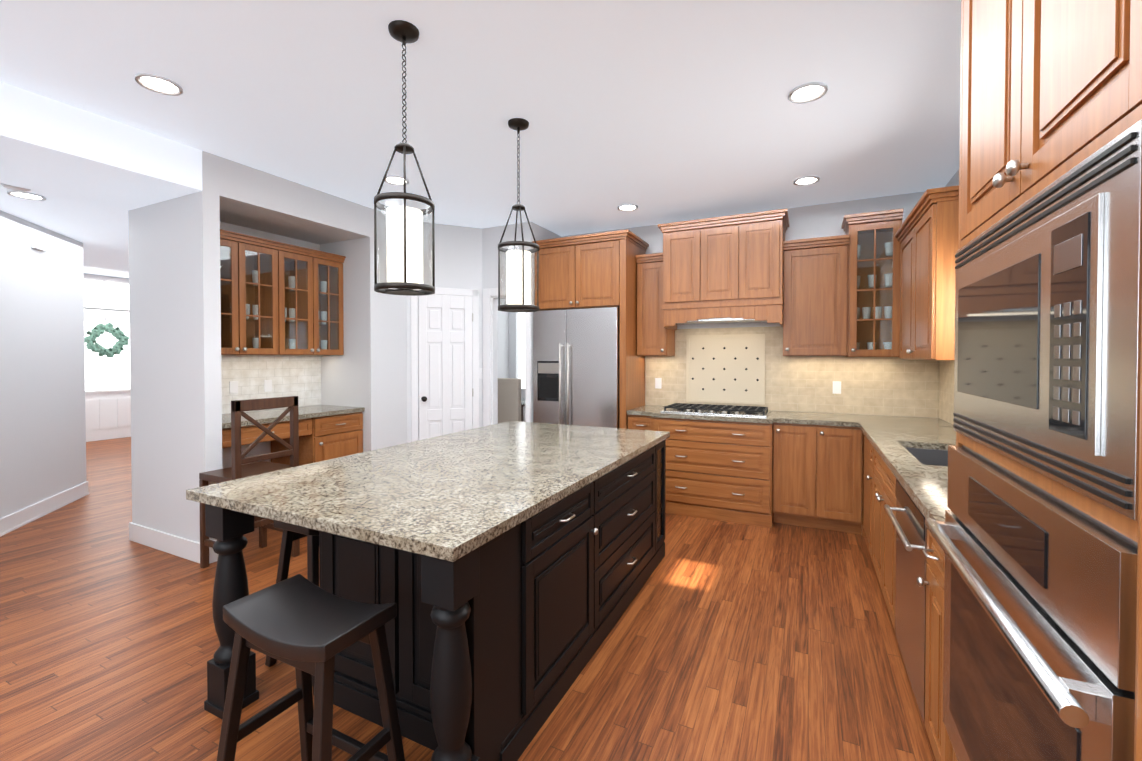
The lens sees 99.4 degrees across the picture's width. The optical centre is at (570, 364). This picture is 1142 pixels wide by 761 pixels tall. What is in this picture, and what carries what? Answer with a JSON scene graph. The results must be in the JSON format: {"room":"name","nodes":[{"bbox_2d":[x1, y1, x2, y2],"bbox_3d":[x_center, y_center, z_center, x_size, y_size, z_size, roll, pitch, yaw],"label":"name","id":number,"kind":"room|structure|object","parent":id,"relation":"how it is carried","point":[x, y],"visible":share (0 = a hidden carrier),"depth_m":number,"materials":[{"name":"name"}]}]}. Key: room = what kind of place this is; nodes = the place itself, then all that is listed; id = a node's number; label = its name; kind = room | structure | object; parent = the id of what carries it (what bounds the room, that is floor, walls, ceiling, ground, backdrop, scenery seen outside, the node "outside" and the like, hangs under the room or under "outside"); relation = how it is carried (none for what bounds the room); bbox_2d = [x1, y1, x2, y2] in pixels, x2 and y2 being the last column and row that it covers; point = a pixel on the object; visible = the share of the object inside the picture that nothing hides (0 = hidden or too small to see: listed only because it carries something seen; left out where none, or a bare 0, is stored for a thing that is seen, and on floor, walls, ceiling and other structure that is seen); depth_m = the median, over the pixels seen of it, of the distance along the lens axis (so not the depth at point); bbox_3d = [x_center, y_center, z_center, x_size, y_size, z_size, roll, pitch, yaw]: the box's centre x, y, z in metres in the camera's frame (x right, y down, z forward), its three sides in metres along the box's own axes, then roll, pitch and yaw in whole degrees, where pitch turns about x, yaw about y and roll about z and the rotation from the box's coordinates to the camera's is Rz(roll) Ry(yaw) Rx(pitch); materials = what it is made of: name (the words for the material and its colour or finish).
{"room":"kitchen","nodes":[
{"label":"kitchen","id":0,"kind":"room"},
{"bbox_2d":[0,210,85,518],"bbox_3d":[-4.321,-0.035,2.930,0.120,2.900,4.716,0,1,-22],"label":"wall","id":1,"kind":"structure","parent":0,"point":[42,411],"depth_m":4.44,"materials":[{"name":"white paint"}]},
{"bbox_2d":[31,238,47,251],"bbox_3d":[-4.855,-1.092,4.428,0.034,0.090,0.180,0,1,-22],"label":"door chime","id":2,"kind":"object","parent":1,"relation":"attached to","point":[39,244],"visible":1,"depth_m":4.39,"materials":[{"name":"white plastic"}]},
{"bbox_2d":[0,481,88,536],"bbox_3d":[-4.255,1.344,2.977,0.021,0.140,4.716,0,1,-22],"label":"baseboard","id":3,"kind":"structure","parent":1,"relation":"attached to","point":[20,518],"depth_m":4.43,"materials":[{"name":"white"}]},
{"bbox_2d":[0,183,128,270],"bbox_3d":[-5.879,-1.375,3.243,3.749,0.229,8.200,0,1,26],"label":"ceiling","id":4,"kind":"structure","parent":0,"point":[99,232],"depth_m":4.32,"materials":[{"name":"white paint"}]},
{"bbox_2d":[1,183,30,191],"bbox_3d":[-3.863,-1.242,3.372,0.140,0.040,0.140,0,1,26],"label":"smoke detector","id":5,"kind":"object","parent":4,"relation":"attached to","point":[14,188],"visible":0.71,"depth_m":3.36,"materials":[{"name":"white plastic"}]},
{"bbox_2d":[7,190,45,200],"bbox_3d":[-4.058,-1.259,3.612,0.194,0.012,0.194,0,1,26],"label":"recessed light","id":6,"kind":"object","parent":4,"relation":"in","point":[28,195],"visible":1,"depth_m":3.61,"materials":[{"name":"white"}]},
{"bbox_2d":[83,273,128,310],"bbox_3d":[-8.262,-0.117,8.600,0.120,2.900,7.500,0,1,26],"label":"wall","id":7,"kind":"structure","parent":0,"point":[106,281],"depth_m":8.56,"materials":[{"name":"white paint"}]},
{"bbox_2d":[83,274,130,441],"bbox_3d":[-8.210,-0.112,8.558,0.130,2.890,1.170,0,1,26],"label":"window","id":8,"kind":"structure","parent":7,"relation":"in","point":[107,376],"depth_m":8.56,"materials":[{"name":"white glass"}]},
{"bbox_2d":[128,150,406,542],"bbox_3d":[-2.478,-0.062,4.766,1.040,2.900,2.550,0,1,26],"label":"wall","id":9,"kind":"structure","parent":0,"point":[175,344],"depth_m":3.73,"materials":[{"name":"white paint"}]},
{"bbox_2d":[129,522,209,563],"bbox_3d":[-3.027,1.335,3.628,1.042,0.140,0.018,0,1,26],"label":"baseboard","id":10,"kind":"structure","parent":9,"relation":"attached to","point":[188,549],"depth_m":3.62,"materials":[{"name":"white"}]},
{"bbox_2d":[221,355,321,413],"bbox_3d":[-2.871,0.167,4.405,0.008,0.508,1.324,0,1,26],"label":"tile","id":11,"kind":"structure","parent":9,"relation":"attached to","point":[299,376],"depth_m":4.54,"materials":[{"name":"beige tile"}]},
{"bbox_2d":[229,381,237,393],"bbox_3d":[-2.947,0.201,4.231,0.008,0.110,0.070,0,1,26],"label":"outlet","id":12,"kind":"object","parent":11,"relation":"attached to","point":[233,387],"depth_m":4.23,"materials":[{"name":"white plastic"}]},
{"bbox_2d":[264,380,271,391],"bbox_3d":[-2.815,0.197,4.501,0.008,0.110,0.070,0,1,26],"label":"outlet","id":13,"kind":"object","parent":11,"relation":"attached to","point":[267,383],"depth_m":4.49,"materials":[{"name":"white plastic"}]},
{"bbox_2d":[220,229,345,354],"bbox_3d":[-2.701,-0.576,4.311,0.388,0.980,1.324,0,1,26],"label":"upper cabinet","id":14,"kind":"object","parent":9,"relation":"attached to","point":[278,298],"visible":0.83,"depth_m":4.32,"materials":[{"name":"brown wood"}]},
{"bbox_2d":[407,222,482,442],"bbox_3d":[-1.391,-0.070,5.314,0.829,2.900,0.100,0,1,-24],"label":"wall","id":15,"kind":"structure","parent":0,"point":[458,257],"depth_m":5.29,"materials":[{"name":"white paint"}]},
{"bbox_2d":[411,287,478,441],"bbox_3d":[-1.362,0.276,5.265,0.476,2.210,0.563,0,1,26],"label":"pantry door","id":16,"kind":"structure","parent":15,"relation":"in","point":[444,361],"depth_m":5.24,"materials":[{"name":"white wood"}]},
{"bbox_2d":[479,368,481,378],"bbox_3d":[-1.013,0.099,5.425,0.040,0.120,0.007,0,1,-24],"label":"light switch","id":17,"kind":"object","parent":15,"relation":"attached to","point":[480,373],"visible":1,"depth_m":5.42,"materials":[{"name":"white plastic"}]},
{"bbox_2d":[0,437,935,760],"bbox_3d":[-3.618,1.415,4.960,13.140,0.060,13.200,0,1,26],"label":"floor","id":18,"kind":"structure","parent":0,"point":[738,641],"depth_m":2.35,"materials":[{"name":"brown wood"}]},
{"bbox_2d":[199,396,299,568],"bbox_3d":[-2.280,0.819,3.447,0.425,1.173,0.440,0,1,26],"label":"desk chair","id":19,"kind":"object","parent":18,"relation":"on","point":[237,470],"visible":0.67,"depth_m":3.34,"materials":[{"name":"brown wood"}]},
{"bbox_2d":[265,521,318,685],"bbox_3d":[-1.184,1.069,2.430,0.345,0.702,0.495,0,1,26],"label":"stool","id":20,"kind":"object","parent":18,"relation":"on","point":[291,534],"visible":0.17,"depth_m":2.23,"materials":[{"name":"black wood"}]},
{"bbox_2d":[222,405,364,465],"bbox_3d":[-2.581,0.910,4.274,0.655,0.970,1.324,0,1,26],"label":"desk","id":21,"kind":"object","parent":18,"relation":"on","point":[327,432],"visible":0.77,"depth_m":4.35,"materials":[{"name":"brown wood"}]},
{"bbox_2d":[217,574,404,760],"bbox_3d":[-0.796,1.083,1.483,0.495,0.702,0.345,0,1,26],"label":"stool","id":22,"kind":"object","parent":18,"relation":"on","point":[304,627],"visible":1,"depth_m":1.46,"materials":[{"name":"black wood"}]},
{"bbox_2d":[190,437,668,760],"bbox_3d":[-0.395,0.982,2.775,1.356,0.870,2.425,0,1,26],"label":"kitchen island","id":23,"kind":"object","parent":18,"relation":"on","point":[508,567],"depth_m":1.90,"materials":[{"name":"black wood"}]},
{"bbox_2d":[186,421,669,556],"bbox_3d":[-0.432,0.527,2.785,1.396,0.040,2.429,0,1,26],"label":"island countertop","id":24,"kind":"structure","parent":23,"relation":"on","point":[446,494],"depth_m":2.10,"materials":[{"name":"beige stone"}]},
{"bbox_2d":[498,378,520,422],"bbox_3d":[-0.768,0.769,6.386,0.460,1.188,0.460,0,1,26],"label":"dining chair","id":25,"kind":"object","parent":18,"relation":"on","point":[509,399],"visible":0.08,"depth_m":6.13,"materials":[{"name":"beige fabric"}]},
{"bbox_2d":[521,398,524,421],"bbox_3d":[-0.773,0.951,7.404,1.100,0.795,1.100,0,1,26],"label":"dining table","id":26,"kind":"object","parent":18,"relation":"on","point":[522,403],"visible":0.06,"depth_m":7.37,"materials":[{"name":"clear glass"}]},
{"bbox_2d":[533,307,619,427],"bbox_3d":[0.154,0.400,5.232,0.955,1.938,0.726,0,1,26],"label":"fridge","id":27,"kind":"object","parent":18,"relation":"on","point":[575,366],"visible":0.58,"depth_m":4.93,"materials":[{"name":"silver metal"}]},
{"bbox_2d":[532,230,648,428],"bbox_3d":[0.220,0.034,5.242,1.075,2.695,0.683,0,1,26],"label":"tall cabinet","id":28,"kind":"object","parent":18,"relation":"on","point":[595,270],"visible":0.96,"depth_m":4.92,"materials":[{"name":"brown wood"}]},
{"bbox_2d":[628,415,642,429],"bbox_3d":[0.820,0.937,4.997,0.284,0.894,0.620,0,1,26],"label":"base cabinet","id":29,"kind":"object","parent":18,"relation":"on","point":[634,421],"depth_m":4.75,"materials":[{"name":"brown wood"}]},
{"bbox_2d":[643,415,782,527],"bbox_3d":[1.395,0.942,4.666,1.176,0.894,0.711,0,1,26],"label":"base cabinet","id":30,"kind":"object","parent":18,"relation":"on","point":[757,466],"depth_m":4.29,"materials":[{"name":"brown wood"}]},
{"bbox_2d":[627,405,952,426],"bbox_3d":[1.846,0.478,4.431,2.620,0.041,0.725,0,1,26],"label":"countertop","id":31,"kind":"structure","parent":30,"relation":"on","point":[716,414],"depth_m":4.28,"materials":[{"name":"beige stone"}]},
{"bbox_2d":[783,423,826,529],"bbox_3d":[2.063,0.946,4.389,0.404,0.894,0.621,0,1,26],"label":"base cabinet","id":32,"kind":"object","parent":18,"relation":"on","point":[804,447],"depth_m":4.10,"materials":[{"name":"brown wood"}]},
{"bbox_2d":[827,427,865,536],"bbox_3d":[2.311,0.948,4.268,0.400,0.894,0.621,0,1,26],"label":"base cabinet","id":33,"kind":"object","parent":18,"relation":"on","point":[845,445],"depth_m":3.96,"materials":[{"name":"brown wood"}]},
{"bbox_2d":[859,427,866,536],"bbox_3d":[2.464,0.960,3.448,0.646,0.894,0.651,0,1,26],"label":"base cabinet","id":34,"kind":"object","parent":18,"relation":"on","point":[865,436],"depth_m":3.75,"materials":[{"name":"brown wood"}]},
{"bbox_2d":[887,471,918,694],"bbox_3d":[1.710,0.982,1.905,0.646,0.894,0.776,0,1,26],"label":"dishwasher","id":35,"kind":"object","parent":18,"relation":"on","point":[902,511],"depth_m":2.11,"materials":[{"name":"silver metal"}]},
{"bbox_2d":[867,439,947,604],"bbox_3d":[2.069,0.971,2.639,0.646,0.894,0.991,0,1,26],"label":"base cabinet","id":36,"kind":"object","parent":18,"relation":"on","point":[880,456],"depth_m":2.93,"materials":[{"name":"brown wood"}]},
{"bbox_2d":[859,423,955,446],"bbox_3d":[2.413,0.493,3.348,0.655,0.040,0.863,0,1,26],"label":"countertop","id":37,"kind":"structure","parent":36,"relation":"on","point":[909,435],"depth_m":3.28,"materials":[{"name":"beige stone"}]},
{"bbox_2d":[915,511,952,760],"bbox_3d":[1.501,0.988,1.479,0.646,0.894,0.302,0,1,26],"label":"base cabinet","id":38,"kind":"object","parent":18,"relation":"on","point":[929,669],"depth_m":1.66,"materials":[{"name":"brown wood"}]},
{"bbox_2d":[891,463,949,521],"bbox_3d":[1.661,0.515,1.808,0.655,0.040,1.045,0,1,26],"label":"countertop","id":39,"kind":"structure","parent":38,"relation":"on","point":[926,483],"depth_m":1.99,"materials":[{"name":"beige stone"}]},
{"bbox_2d":[924,0,1141,760],"bbox_3d":[1.208,0.096,0.934,0.707,2.695,0.978,0,1,26],"label":"tall cabinet","id":40,"kind":"object","parent":18,"relation":"on","point":[1035,534],"visible":1,"depth_m":0.87,"materials":[{"name":"brown wood"}]},
{"bbox_2d":[1134,314,1141,760],"bbox_3d":[0.856,0.134,0.163,0.661,2.642,0.710,0,1,26],"label":"tall cabinet","id":41,"kind":"object","parent":18,"relation":"on","point":[1138,720],"visible":1,"depth_m":0.57,"materials":[{"name":"brown wood"}]},
{"bbox_2d":[0,0,960,277],"bbox_3d":[-3.618,-1.544,4.918,13.140,0.060,13.200,0,1,26],"label":"ceiling","id":42,"kind":"structure","parent":0,"point":[656,112],"depth_m":2.65,"materials":[{"name":"white paint"}]},
{"bbox_2d":[0,82,201,209],"bbox_3d":[-4.283,-1.318,1.055,1.040,0.279,5.670,0,1,26],"label":"soffit beam","id":43,"kind":"structure","parent":42,"relation":"attached to","point":[51,146],"depth_m":3.00,"materials":[{"name":"white paint"}]},
{"bbox_2d":[135,73,182,95],"bbox_3d":[-2.170,-1.474,2.552,0.194,0.012,0.194,0,1,26],"label":"recessed light","id":44,"kind":"object","parent":42,"relation":"in","point":[158,84],"visible":0.98,"depth_m":2.55,"materials":[{"name":"white"}]},
{"bbox_2d":[385,175,408,184],"bbox_3d":[-1.417,-1.494,3.932,0.194,0.012,0.194,0,1,26],"label":"recessed light","id":45,"kind":"object","parent":42,"relation":"in","point":[393,180],"visible":0.85,"depth_m":3.93,"materials":[{"name":"white"}]},
{"bbox_2d":[374,20,434,295],"bbox_3d":[-0.737,-0.898,2.144,0.256,1.152,0.256,0,1,26],"label":"pendant light","id":46,"kind":"object","parent":42,"relation":"hanging from","point":[404,249],"visible":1,"depth_m":2.10,"materials":[{"name":"white glass"}]},
{"bbox_2d":[498,118,538,311],"bbox_3d":[-0.324,-0.910,2.990,0.256,1.152,0.256,0,1,26],"label":"pendant light","id":47,"kind":"object","parent":42,"relation":"hanging from","point":[518,274],"visible":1,"depth_m":2.94,"materials":[{"name":"white glass"}]},
{"bbox_2d":[618,204,637,210],"bbox_3d":[0.544,-1.504,4.643,0.194,0.012,0.194,0,1,26],"label":"recessed light","id":48,"kind":"object","parent":42,"relation":"in","point":[628,207],"visible":0.98,"depth_m":4.64,"materials":[{"name":"white"}]},
{"bbox_2d":[793,176,819,185],"bbox_3d":[1.915,-1.494,3.940,0.194,0.012,0.194,0,1,26],"label":"recessed light","id":49,"kind":"object","parent":42,"relation":"in","point":[805,180],"visible":0.96,"depth_m":3.93,"materials":[{"name":"white"}]},
{"bbox_2d":[788,82,827,103],"bbox_3d":[1.287,-1.475,2.633,0.194,0.012,0.194,0,1,26],"label":"recessed light","id":50,"kind":"object","parent":42,"relation":"in","point":[808,92],"visible":0.98,"depth_m":2.63,"materials":[{"name":"white"}]},
{"bbox_2d":[482,222,525,424],"bbox_3d":[-1.415,-0.075,5.699,2.130,2.900,0.100,0,1,26],"label":"wall","id":51,"kind":"structure","parent":0,"point":[491,237],"depth_m":5.35,"materials":[{"name":"white paint"}]},
{"bbox_2d":[483,287,530,426],"bbox_3d":[-0.682,0.270,5.333,0.613,2.220,0.122,0,1,26],"label":"door frame","id":52,"kind":"structure","parent":51,"relation":"attached to","point":[490,313],"depth_m":5.38,"materials":[{"name":"white wood"}]},
{"bbox_2d":[498,299,509,377],"bbox_3d":[-1.773,-0.101,7.482,0.120,2.900,2.790,0,1,26],"label":"wall","id":53,"kind":"structure","parent":0,"point":[507,344],"depth_m":8.58,"materials":[{"name":"white paint"}]},
{"bbox_2d":[510,312,524,421],"bbox_3d":[0.811,-0.106,7.839,4.450,2.900,0.100,0,1,26],"label":"wall","id":54,"kind":"structure","parent":0,"point":[513,315],"depth_m":8.68,"materials":[{"name":"white paint"}]},
{"bbox_2d":[518,312,524,388],"bbox_3d":[-0.272,-0.315,8.410,1.500,1.500,0.020,0,1,26],"label":"dining room window","id":55,"kind":"structure","parent":54,"relation":"in","point":[521,345],"depth_m":8.70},
{"bbox_2d":[526,222,560,421],"bbox_3d":[-0.297,-0.072,5.487,0.065,2.900,0.700,0,1,26],"label":"wall","id":56,"kind":"structure","parent":0,"point":[540,233],"depth_m":5.18,"materials":[{"name":"white paint"}]},
{"bbox_2d":[561,191,924,416],"bbox_3d":[1.534,-0.066,5.048,3.740,2.900,0.120,0,1,26],"label":"wall","id":57,"kind":"structure","parent":0,"point":[816,221],"depth_m":4.58,"materials":[{"name":"white paint"}]},
{"bbox_2d":[636,256,678,355],"bbox_3d":[0.895,-0.580,5.089,0.320,0.977,0.351,0,1,26],"label":"upper cabinet","id":58,"kind":"object","parent":57,"relation":"attached to","point":[656,327],"depth_m":4.94,"materials":[{"name":"brown wood"}]},
{"bbox_2d":[659,212,786,311],"bbox_3d":[1.482,-0.932,4.702,1.070,0.743,0.521,0,1,26],"label":"upper cabinet","id":59,"kind":"object","parent":57,"relation":"attached to","point":[724,265],"depth_m":4.45,"materials":[{"name":"brown wood"}]},
{"bbox_2d":[645,326,938,417],"bbox_3d":[2.001,0.040,4.747,2.626,0.824,0.012,0,1,26],"label":"tile backsplash","id":60,"kind":"structure","parent":57,"relation":"attached to","point":[891,386],"depth_m":4.56,"materials":[{"name":"beige tile"}]},
{"bbox_2d":[655,378,661,388],"bbox_3d":[0.947,0.204,5.253,0.070,0.115,0.008,0,1,26],"label":"electrical outlet","id":61,"kind":"object","parent":60,"relation":"attached to","point":[658,381],"depth_m":5.25,"materials":[{"name":"white plastic"}]},
{"bbox_2d":[686,334,764,404],"bbox_3d":[1.566,0.045,4.946,0.770,0.700,0.012,0,1,26],"label":"decorative tile panel","id":62,"kind":"object","parent":60,"relation":"attached to","point":[725,368],"visible":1,"depth_m":4.94,"materials":[{"name":"beige tile"}]},
{"bbox_2d":[833,381,840,393],"bbox_3d":[2.475,0.214,4.507,0.070,0.115,0.008,0,1,26],"label":"electrical outlet","id":63,"kind":"object","parent":60,"relation":"attached to","point":[836,386],"depth_m":4.50,"materials":[{"name":"white plastic"}]},
{"bbox_2d":[780,240,850,355],"bbox_3d":[2.231,-0.568,4.436,0.515,0.982,0.351,0,1,26],"label":"upper cabinet","id":64,"kind":"object","parent":57,"relation":"attached to","point":[839,295],"depth_m":4.27,"materials":[{"name":"brown wood"}]},
{"bbox_2d":[945,169,958,186],"bbox_3d":[1.313,0.004,0.203,0.120,2.900,9.020,0,1,26],"label":"wall","id":65,"kind":"structure","parent":0,"point":[954,180],"depth_m":3.82,"materials":[{"name":"white paint"}]},
{"bbox_2d":[899,193,958,359],"bbox_3d":[2.618,-0.523,3.406,0.351,0.983,1.174,0,1,26],"label":"upper cabinet","id":66,"kind":"object","parent":65,"relation":"attached to","point":[927,234],"depth_m":3.00,"materials":[{"name":"brown wood"}]},
{"bbox_2d":[939,360,953,423],"bbox_3d":[2.448,0.230,2.680,0.012,0.504,3.311,0,1,26],"label":"tile backsplash","id":67,"kind":"structure","parent":65,"relation":"attached to","point":[946,389],"depth_m":3.94,"materials":[{"name":"beige tile"}]}
]}

